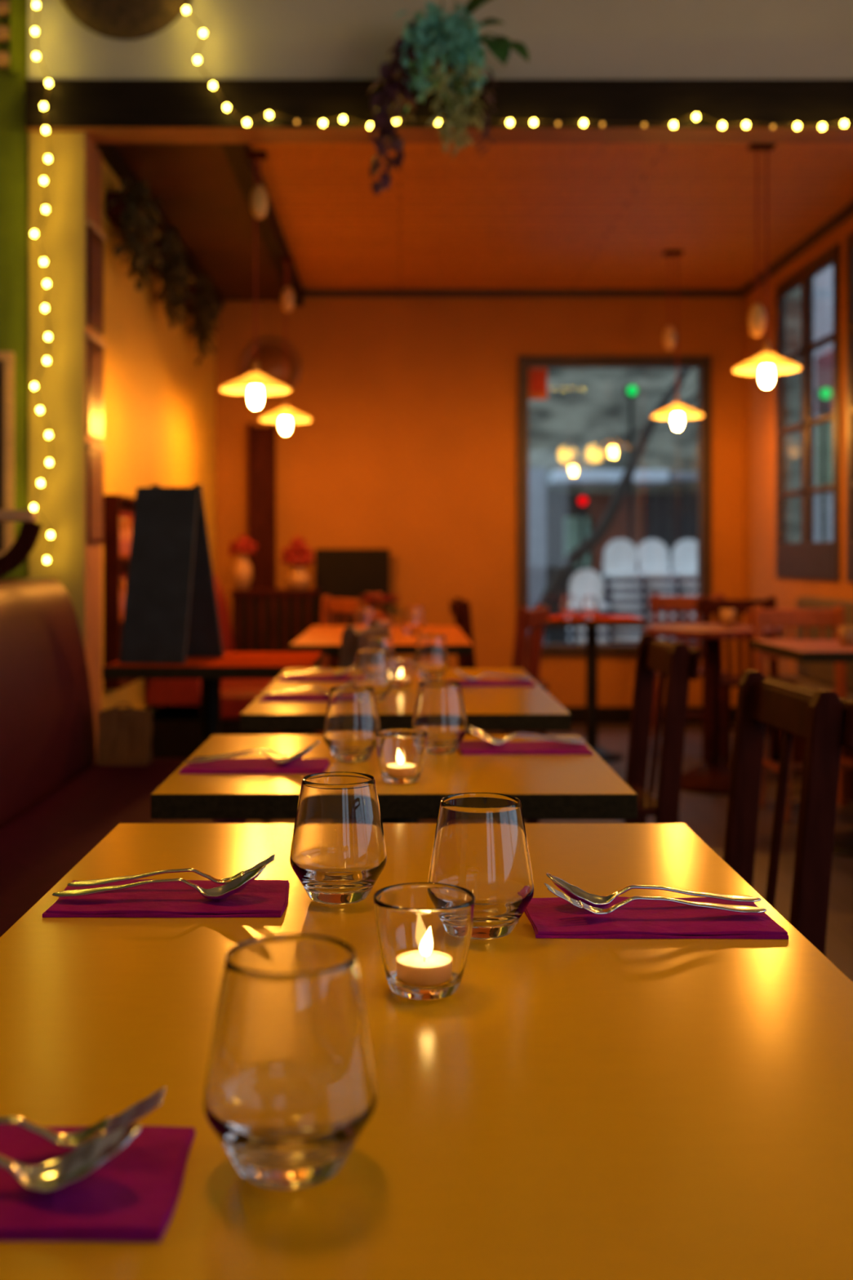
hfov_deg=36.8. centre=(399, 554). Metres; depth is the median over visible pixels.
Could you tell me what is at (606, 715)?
baseboard
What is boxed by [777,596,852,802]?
chair
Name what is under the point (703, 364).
window
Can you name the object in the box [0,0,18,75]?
air vent
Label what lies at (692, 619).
patio chair
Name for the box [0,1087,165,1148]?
fork
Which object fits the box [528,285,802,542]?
wall
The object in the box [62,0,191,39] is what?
disc
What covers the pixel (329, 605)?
dining chair
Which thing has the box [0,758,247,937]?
seat cushion
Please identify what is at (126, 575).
bottle
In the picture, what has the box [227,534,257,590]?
flower vase
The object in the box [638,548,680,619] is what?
patio chair
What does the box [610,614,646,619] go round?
patio chair
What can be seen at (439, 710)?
tumbler
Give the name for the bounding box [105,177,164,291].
wall planter
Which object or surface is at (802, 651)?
dining table
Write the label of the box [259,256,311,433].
pendant lamp
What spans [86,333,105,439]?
menu board
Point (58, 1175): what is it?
spoon
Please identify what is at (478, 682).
napkin
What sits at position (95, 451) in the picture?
menu board
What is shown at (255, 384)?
pendant lamp
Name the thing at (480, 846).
tumbler
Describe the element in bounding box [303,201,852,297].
trim
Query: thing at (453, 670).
fork
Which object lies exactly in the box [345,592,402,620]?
poinsettia
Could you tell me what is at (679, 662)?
dining chair
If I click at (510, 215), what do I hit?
ceiling
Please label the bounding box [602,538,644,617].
patio chair
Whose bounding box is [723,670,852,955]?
dining chair
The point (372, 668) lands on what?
tumbler
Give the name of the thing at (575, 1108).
dining table
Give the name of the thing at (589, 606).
tumbler
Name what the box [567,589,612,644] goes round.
patio chair
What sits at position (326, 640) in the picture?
dining table
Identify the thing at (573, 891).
spoon
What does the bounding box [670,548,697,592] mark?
patio chair
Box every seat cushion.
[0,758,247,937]
[220,678,275,719]
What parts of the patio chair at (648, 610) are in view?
backrest, seat frame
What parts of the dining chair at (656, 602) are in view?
leg, post, rail, seat, post, leg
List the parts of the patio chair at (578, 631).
leg, backrest, seat, seat frame, leg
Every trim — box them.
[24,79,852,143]
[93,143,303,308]
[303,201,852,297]
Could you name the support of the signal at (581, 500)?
on the pavement
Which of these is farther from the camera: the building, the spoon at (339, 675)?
the building
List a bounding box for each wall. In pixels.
[0,0,852,578]
[101,157,215,715]
[215,297,743,706]
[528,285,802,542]
[743,215,852,693]
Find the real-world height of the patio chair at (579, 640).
0.751 m
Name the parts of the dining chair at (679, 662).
leg, post, seat, rail, post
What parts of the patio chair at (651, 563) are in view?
backrest, seat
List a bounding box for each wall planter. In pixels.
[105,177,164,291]
[147,227,192,330]
[182,275,221,366]
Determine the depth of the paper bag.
3.76 m
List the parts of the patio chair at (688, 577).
backrest, seat, seat frame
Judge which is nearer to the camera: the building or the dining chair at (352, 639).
the dining chair at (352, 639)
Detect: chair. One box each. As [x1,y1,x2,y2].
[261,620,390,823]
[275,595,382,734]
[315,548,389,668]
[448,597,549,734]
[507,603,550,734]
[524,634,701,823]
[566,568,610,644]
[566,579,612,644]
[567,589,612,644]
[568,600,611,644]
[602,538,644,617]
[602,548,647,624]
[603,558,647,626]
[609,568,646,617]
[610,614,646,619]
[611,626,646,635]
[612,635,640,644]
[637,538,681,623]
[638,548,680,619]
[639,558,681,639]
[643,568,681,642]
[646,613,675,623]
[648,593,728,756]
[658,635,680,643]
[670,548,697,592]
[671,538,697,582]
[671,558,697,595]
[677,568,697,613]
[680,613,695,622]
[681,637,695,644]
[696,596,803,773]
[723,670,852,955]
[746,605,852,822]
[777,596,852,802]
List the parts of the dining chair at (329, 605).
leg, post, rail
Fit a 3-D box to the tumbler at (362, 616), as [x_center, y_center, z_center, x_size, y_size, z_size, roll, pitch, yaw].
[-0.150,0.280,5.300,0.096,0.119,0.096,0,0,28]
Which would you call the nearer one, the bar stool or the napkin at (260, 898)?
the napkin at (260, 898)
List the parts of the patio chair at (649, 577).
backrest, seat, seat frame, leg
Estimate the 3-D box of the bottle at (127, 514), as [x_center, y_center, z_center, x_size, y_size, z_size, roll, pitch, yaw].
[-1.149,-0.081,5.410,0.044,0.190,0.043,0,0,0]
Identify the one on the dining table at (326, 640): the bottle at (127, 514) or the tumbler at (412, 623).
the tumbler at (412, 623)
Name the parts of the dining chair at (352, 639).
leg, post, rail, post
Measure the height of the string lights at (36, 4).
2.404 m
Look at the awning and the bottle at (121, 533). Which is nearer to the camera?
the bottle at (121, 533)
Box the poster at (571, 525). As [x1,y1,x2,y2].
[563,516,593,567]
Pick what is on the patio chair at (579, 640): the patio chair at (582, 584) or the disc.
the patio chair at (582, 584)
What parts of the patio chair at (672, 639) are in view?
seat, seat frame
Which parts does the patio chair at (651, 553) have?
backrest, seat, seat frame, leg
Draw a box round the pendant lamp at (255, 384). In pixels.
[219,151,291,408]
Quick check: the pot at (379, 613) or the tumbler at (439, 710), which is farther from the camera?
the pot at (379, 613)
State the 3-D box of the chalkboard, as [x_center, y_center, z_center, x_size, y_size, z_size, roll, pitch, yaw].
[-0.730,0.058,4.120,0.257,0.564,0.279,0,0,9]
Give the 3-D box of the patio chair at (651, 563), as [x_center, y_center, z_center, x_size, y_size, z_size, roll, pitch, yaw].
[2.260,0.413,11.251,0.364,0.751,0.386,0,0,0]
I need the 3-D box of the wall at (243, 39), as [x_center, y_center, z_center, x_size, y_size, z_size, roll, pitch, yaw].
[-0.595,-0.710,4.760,5.610,3.600,0.160,0,0,0]
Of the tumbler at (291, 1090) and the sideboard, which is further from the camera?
the sideboard
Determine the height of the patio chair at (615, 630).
0.751 m
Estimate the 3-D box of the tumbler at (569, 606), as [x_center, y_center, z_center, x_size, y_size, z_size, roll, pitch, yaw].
[0.900,0.280,6.800,0.096,0.119,0.096,0,0,-40]
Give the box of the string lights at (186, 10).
[182,0,852,129]
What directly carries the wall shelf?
attached to the wall at (159, 406)
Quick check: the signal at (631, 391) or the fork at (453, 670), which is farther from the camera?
the signal at (631, 391)
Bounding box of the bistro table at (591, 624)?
[544,615,646,762]
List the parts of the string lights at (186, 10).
bulb, bulb, bulb, bulb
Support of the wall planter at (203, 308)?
attached to the wall at (159, 406)
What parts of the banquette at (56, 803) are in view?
backrest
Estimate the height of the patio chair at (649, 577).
0.751 m
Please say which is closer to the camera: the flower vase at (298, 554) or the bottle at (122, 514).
the bottle at (122, 514)
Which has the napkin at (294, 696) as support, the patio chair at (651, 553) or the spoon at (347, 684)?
the spoon at (347, 684)
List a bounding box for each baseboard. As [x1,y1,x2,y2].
[563,706,736,724]
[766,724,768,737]
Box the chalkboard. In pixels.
[119,484,223,663]
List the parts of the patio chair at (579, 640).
seat, seat frame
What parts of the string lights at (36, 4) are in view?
bulb, bulb, bulb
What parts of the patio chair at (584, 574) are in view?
leg, backrest, seat frame, seat, leg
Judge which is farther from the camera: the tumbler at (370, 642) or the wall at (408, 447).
the wall at (408, 447)
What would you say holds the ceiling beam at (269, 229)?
attached to the wall at (159, 406)
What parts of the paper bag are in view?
handle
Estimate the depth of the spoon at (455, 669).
3.38 m
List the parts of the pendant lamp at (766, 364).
cord, bulb, lamp shade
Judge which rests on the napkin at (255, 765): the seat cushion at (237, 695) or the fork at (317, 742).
the fork at (317, 742)
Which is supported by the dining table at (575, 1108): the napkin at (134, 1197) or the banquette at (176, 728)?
the napkin at (134, 1197)
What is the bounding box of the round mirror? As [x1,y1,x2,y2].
[239,337,301,399]
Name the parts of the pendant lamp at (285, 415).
lamp shade, bulb, cord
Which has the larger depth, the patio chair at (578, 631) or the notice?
the patio chair at (578, 631)
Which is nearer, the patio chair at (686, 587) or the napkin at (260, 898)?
the napkin at (260, 898)
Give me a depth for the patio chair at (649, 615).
11.06 m
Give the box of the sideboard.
[230,588,320,734]
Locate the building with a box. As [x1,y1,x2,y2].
[528,467,697,644]
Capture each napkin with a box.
[0,1124,195,1242]
[42,879,289,917]
[178,757,329,773]
[259,693,328,701]
[278,674,352,680]
[447,679,535,685]
[458,740,593,754]
[524,896,788,939]
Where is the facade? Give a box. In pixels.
[813,265,832,542]
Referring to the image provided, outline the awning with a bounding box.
[547,470,697,484]
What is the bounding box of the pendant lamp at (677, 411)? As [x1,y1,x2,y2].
[651,250,703,429]
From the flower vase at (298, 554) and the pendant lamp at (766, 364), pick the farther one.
the flower vase at (298, 554)
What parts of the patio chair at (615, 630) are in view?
seat, seat frame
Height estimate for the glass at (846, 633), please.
0.070 m
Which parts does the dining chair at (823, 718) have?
post, rail, post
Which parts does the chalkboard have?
panel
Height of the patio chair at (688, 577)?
0.751 m
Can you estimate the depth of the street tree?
10.96 m
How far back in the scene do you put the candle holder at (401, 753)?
1.88 m
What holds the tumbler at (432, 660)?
on the dining table at (487, 708)
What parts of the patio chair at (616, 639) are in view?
seat frame, seat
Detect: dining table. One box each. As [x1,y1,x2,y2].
[0,823,852,1279]
[151,734,637,823]
[240,668,571,823]
[288,626,473,823]
[751,640,852,857]
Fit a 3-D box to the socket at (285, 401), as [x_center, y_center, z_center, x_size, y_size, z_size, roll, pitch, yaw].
[-0.617,-0.794,6.900,0.029,0.098,0.029,0,0,0]
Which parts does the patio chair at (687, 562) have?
backrest, seat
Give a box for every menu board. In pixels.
[86,220,105,335]
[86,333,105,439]
[86,441,105,543]
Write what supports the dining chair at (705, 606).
on the floor
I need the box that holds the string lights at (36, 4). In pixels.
[31,0,53,562]
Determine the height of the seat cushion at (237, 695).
0.130 m
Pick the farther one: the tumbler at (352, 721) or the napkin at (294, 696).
the napkin at (294, 696)
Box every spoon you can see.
[0,1123,141,1194]
[52,865,266,900]
[184,744,315,765]
[262,682,349,696]
[280,666,354,677]
[454,668,531,680]
[469,725,586,742]
[545,872,761,907]
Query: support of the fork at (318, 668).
on the napkin at (288, 677)
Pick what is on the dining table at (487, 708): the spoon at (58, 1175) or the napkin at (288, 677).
the napkin at (288, 677)
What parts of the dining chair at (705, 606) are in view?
post, leg, rail, seat, post, leg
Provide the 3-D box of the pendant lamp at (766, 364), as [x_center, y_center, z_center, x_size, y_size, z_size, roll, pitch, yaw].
[1.519,-1.195,5.300,0.274,1.008,0.274,0,0,5]
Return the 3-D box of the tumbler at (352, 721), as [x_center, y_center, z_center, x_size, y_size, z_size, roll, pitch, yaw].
[-0.079,0.280,2.110,0.096,0.119,0.096,0,0,-10]
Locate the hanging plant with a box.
[368,0,528,195]
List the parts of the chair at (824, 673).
seat, backrest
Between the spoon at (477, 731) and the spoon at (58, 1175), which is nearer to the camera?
the spoon at (58, 1175)
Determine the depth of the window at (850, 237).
6.24 m
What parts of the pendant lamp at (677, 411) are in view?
cord, lamp shade, bulb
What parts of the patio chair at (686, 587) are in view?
backrest, seat, seat frame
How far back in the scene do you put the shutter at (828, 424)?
13.05 m
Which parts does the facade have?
sign panel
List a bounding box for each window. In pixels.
[517,355,711,655]
[775,242,840,581]
[846,231,852,582]
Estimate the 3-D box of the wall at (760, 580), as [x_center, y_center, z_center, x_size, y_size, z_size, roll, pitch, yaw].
[2.225,-0.360,6.520,0.030,2.900,3.440,0,0,0]
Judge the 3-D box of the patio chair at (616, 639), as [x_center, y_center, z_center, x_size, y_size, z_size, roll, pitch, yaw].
[1.930,0.765,11.002,0.364,0.751,0.386,0,0,0]
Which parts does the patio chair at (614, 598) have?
backrest, seat, seat frame, leg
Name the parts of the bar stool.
rail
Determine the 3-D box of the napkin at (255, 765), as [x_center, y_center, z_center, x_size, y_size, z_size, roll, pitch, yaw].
[-0.228,0.336,2.040,0.227,0.007,0.118,0,0,1]
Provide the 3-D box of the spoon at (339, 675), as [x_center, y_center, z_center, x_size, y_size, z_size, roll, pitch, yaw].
[-0.222,0.317,3.464,0.204,0.032,0.044,0,0,-6]
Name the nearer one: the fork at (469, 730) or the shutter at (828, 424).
the fork at (469, 730)
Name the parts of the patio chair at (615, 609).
backrest, seat, seat frame, leg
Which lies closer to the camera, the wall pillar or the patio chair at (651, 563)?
the wall pillar
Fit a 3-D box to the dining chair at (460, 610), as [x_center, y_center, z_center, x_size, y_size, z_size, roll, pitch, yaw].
[0.492,0.657,6.448,0.455,0.866,0.430,0,0,-3]
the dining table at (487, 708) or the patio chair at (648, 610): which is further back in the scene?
the patio chair at (648, 610)
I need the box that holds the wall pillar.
[28,131,101,762]
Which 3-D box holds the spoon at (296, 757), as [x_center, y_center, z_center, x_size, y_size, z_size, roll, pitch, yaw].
[-0.236,0.317,2.014,0.204,0.032,0.044,0,0,-6]
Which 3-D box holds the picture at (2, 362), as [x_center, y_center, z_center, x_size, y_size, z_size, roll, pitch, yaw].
[-1.698,-0.360,4.690,0.505,0.700,0.016,0,0,0]
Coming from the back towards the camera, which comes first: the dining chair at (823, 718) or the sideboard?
the sideboard
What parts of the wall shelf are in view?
panel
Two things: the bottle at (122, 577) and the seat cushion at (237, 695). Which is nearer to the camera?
the bottle at (122, 577)
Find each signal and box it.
[576,495,587,569]
[625,385,637,543]
[816,386,831,542]
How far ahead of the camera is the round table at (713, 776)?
5.96 m
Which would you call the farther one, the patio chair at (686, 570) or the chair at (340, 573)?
the patio chair at (686, 570)
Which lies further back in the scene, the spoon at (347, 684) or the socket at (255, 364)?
the socket at (255, 364)
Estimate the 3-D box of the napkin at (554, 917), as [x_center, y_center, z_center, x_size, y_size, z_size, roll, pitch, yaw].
[0.231,0.336,1.190,0.227,0.007,0.118,0,0,1]
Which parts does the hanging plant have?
pot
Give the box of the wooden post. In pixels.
[248,422,275,588]
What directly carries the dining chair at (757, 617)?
on the floor
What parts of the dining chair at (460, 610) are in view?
rail, post, post, leg, seat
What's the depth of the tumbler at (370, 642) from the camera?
3.39 m
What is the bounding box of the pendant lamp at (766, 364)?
[733,143,801,387]
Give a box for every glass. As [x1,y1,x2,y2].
[720,608,735,626]
[838,626,852,645]
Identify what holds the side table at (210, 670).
on the floor
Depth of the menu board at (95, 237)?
4.78 m
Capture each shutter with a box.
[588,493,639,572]
[815,420,832,486]
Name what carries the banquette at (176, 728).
on the floor
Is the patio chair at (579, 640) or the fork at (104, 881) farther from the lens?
the patio chair at (579, 640)
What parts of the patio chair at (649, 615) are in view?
seat, seat frame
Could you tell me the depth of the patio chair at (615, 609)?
10.88 m
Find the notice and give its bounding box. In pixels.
[528,368,547,399]
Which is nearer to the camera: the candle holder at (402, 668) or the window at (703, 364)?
the candle holder at (402, 668)
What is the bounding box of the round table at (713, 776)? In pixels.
[644,623,784,795]
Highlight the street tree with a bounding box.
[538,368,697,644]
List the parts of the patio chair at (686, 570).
backrest, seat frame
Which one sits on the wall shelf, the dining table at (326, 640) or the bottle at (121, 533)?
the bottle at (121, 533)
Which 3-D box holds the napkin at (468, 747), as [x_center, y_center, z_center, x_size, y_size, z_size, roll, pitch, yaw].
[0.216,0.336,2.232,0.227,0.007,0.118,0,0,0]
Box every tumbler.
[202,933,377,1189]
[289,772,386,904]
[323,685,380,762]
[351,648,392,702]
[352,607,374,630]
[362,635,395,657]
[401,605,424,634]
[411,680,467,754]
[414,634,448,679]
[427,792,534,939]
[560,595,578,618]
[580,595,599,618]
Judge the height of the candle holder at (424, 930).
0.074 m
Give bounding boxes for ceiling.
[113,143,284,301]
[250,143,852,288]
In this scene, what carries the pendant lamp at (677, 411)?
hanging from the ceiling at (510, 215)
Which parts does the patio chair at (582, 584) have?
backrest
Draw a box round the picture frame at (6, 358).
[0,351,14,555]
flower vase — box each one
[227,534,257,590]
[280,536,314,590]
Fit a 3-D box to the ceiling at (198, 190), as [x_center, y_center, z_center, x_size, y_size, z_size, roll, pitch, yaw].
[-0.969,-1.720,6.570,0.637,0.180,3.540,0,0,0]
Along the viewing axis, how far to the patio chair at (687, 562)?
11.51 m
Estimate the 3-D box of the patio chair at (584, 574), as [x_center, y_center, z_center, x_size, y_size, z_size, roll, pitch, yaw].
[1.600,0.501,10.838,0.364,0.751,0.386,0,0,2]
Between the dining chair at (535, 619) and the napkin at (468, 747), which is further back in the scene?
the dining chair at (535, 619)
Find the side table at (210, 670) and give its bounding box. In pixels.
[102,652,322,746]
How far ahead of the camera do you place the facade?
13.25 m
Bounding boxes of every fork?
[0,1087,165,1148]
[67,853,275,887]
[191,741,319,759]
[265,680,351,693]
[283,668,345,674]
[453,670,531,679]
[467,728,586,744]
[544,883,767,915]
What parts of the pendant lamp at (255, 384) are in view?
lamp shade, bulb, cord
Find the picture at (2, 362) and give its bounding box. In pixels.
[0,360,4,551]
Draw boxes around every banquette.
[0,577,247,937]
[145,574,284,758]
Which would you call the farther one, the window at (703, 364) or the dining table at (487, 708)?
the window at (703, 364)
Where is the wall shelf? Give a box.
[103,494,140,688]
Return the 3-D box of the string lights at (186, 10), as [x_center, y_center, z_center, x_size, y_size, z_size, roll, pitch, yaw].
[0.433,-1.940,4.606,2.542,0.831,0.028,0,0,0]
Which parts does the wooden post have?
panel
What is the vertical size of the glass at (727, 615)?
0.080 m
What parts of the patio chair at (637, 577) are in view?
leg, backrest, seat frame, seat, leg, leg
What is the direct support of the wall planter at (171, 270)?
attached to the wall at (159, 406)
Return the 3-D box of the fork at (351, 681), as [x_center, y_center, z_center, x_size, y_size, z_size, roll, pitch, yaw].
[-0.216,0.315,3.038,0.205,0.026,0.025,0,0,-3]
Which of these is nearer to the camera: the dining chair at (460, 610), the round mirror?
the dining chair at (460, 610)
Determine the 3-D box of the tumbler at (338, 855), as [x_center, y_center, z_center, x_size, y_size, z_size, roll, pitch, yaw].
[-0.060,0.280,1.262,0.096,0.119,0.096,0,0,24]
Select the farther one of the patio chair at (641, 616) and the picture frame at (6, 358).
the patio chair at (641, 616)
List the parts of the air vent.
frame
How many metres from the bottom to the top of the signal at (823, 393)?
2.534 m
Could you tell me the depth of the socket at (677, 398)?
7.17 m
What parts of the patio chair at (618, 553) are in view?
leg, backrest, seat, seat frame, leg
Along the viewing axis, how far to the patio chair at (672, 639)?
11.04 m
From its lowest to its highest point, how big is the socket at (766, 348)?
0.098 m
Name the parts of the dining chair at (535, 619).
post, post, rail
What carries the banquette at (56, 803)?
on the floor
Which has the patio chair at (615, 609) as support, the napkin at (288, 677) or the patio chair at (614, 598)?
the patio chair at (614, 598)
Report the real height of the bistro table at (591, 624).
0.750 m
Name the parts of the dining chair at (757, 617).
post, rail, leg, rail, post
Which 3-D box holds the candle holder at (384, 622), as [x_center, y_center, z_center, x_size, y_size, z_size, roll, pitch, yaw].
[-0.060,0.302,5.160,0.079,0.074,0.079,0,0,10]
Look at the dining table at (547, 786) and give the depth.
1.90 m
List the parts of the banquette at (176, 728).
backrest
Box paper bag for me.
[97,702,152,765]
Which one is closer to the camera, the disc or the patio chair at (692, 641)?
the disc
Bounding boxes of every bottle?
[119,511,123,557]
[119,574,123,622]
[120,511,128,557]
[120,574,126,617]
[125,512,132,557]
[125,574,128,590]
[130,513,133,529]
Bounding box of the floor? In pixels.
[245,724,852,982]
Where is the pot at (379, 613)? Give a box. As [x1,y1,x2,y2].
[373,608,390,620]
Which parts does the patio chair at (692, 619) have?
seat, seat frame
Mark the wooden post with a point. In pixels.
(261, 440)
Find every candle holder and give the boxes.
[373,882,475,999]
[374,728,427,784]
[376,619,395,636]
[389,657,415,688]
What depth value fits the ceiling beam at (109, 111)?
4.64 m
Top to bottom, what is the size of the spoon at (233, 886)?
0.032 m
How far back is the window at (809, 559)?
6.89 m
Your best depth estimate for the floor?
5.21 m
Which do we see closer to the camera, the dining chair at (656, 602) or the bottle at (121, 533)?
the bottle at (121, 533)
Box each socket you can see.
[252,360,259,371]
[282,397,288,406]
[675,395,679,403]
[763,340,770,351]
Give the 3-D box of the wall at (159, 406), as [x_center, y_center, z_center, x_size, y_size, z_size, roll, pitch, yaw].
[-1.287,-0.360,6.490,0.200,2.900,3.500,0,0,0]
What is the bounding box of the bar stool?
[0,509,42,578]
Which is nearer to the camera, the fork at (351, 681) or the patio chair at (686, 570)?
the fork at (351, 681)
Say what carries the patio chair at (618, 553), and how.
on the patio chair at (614, 598)
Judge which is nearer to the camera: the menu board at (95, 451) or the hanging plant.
the hanging plant

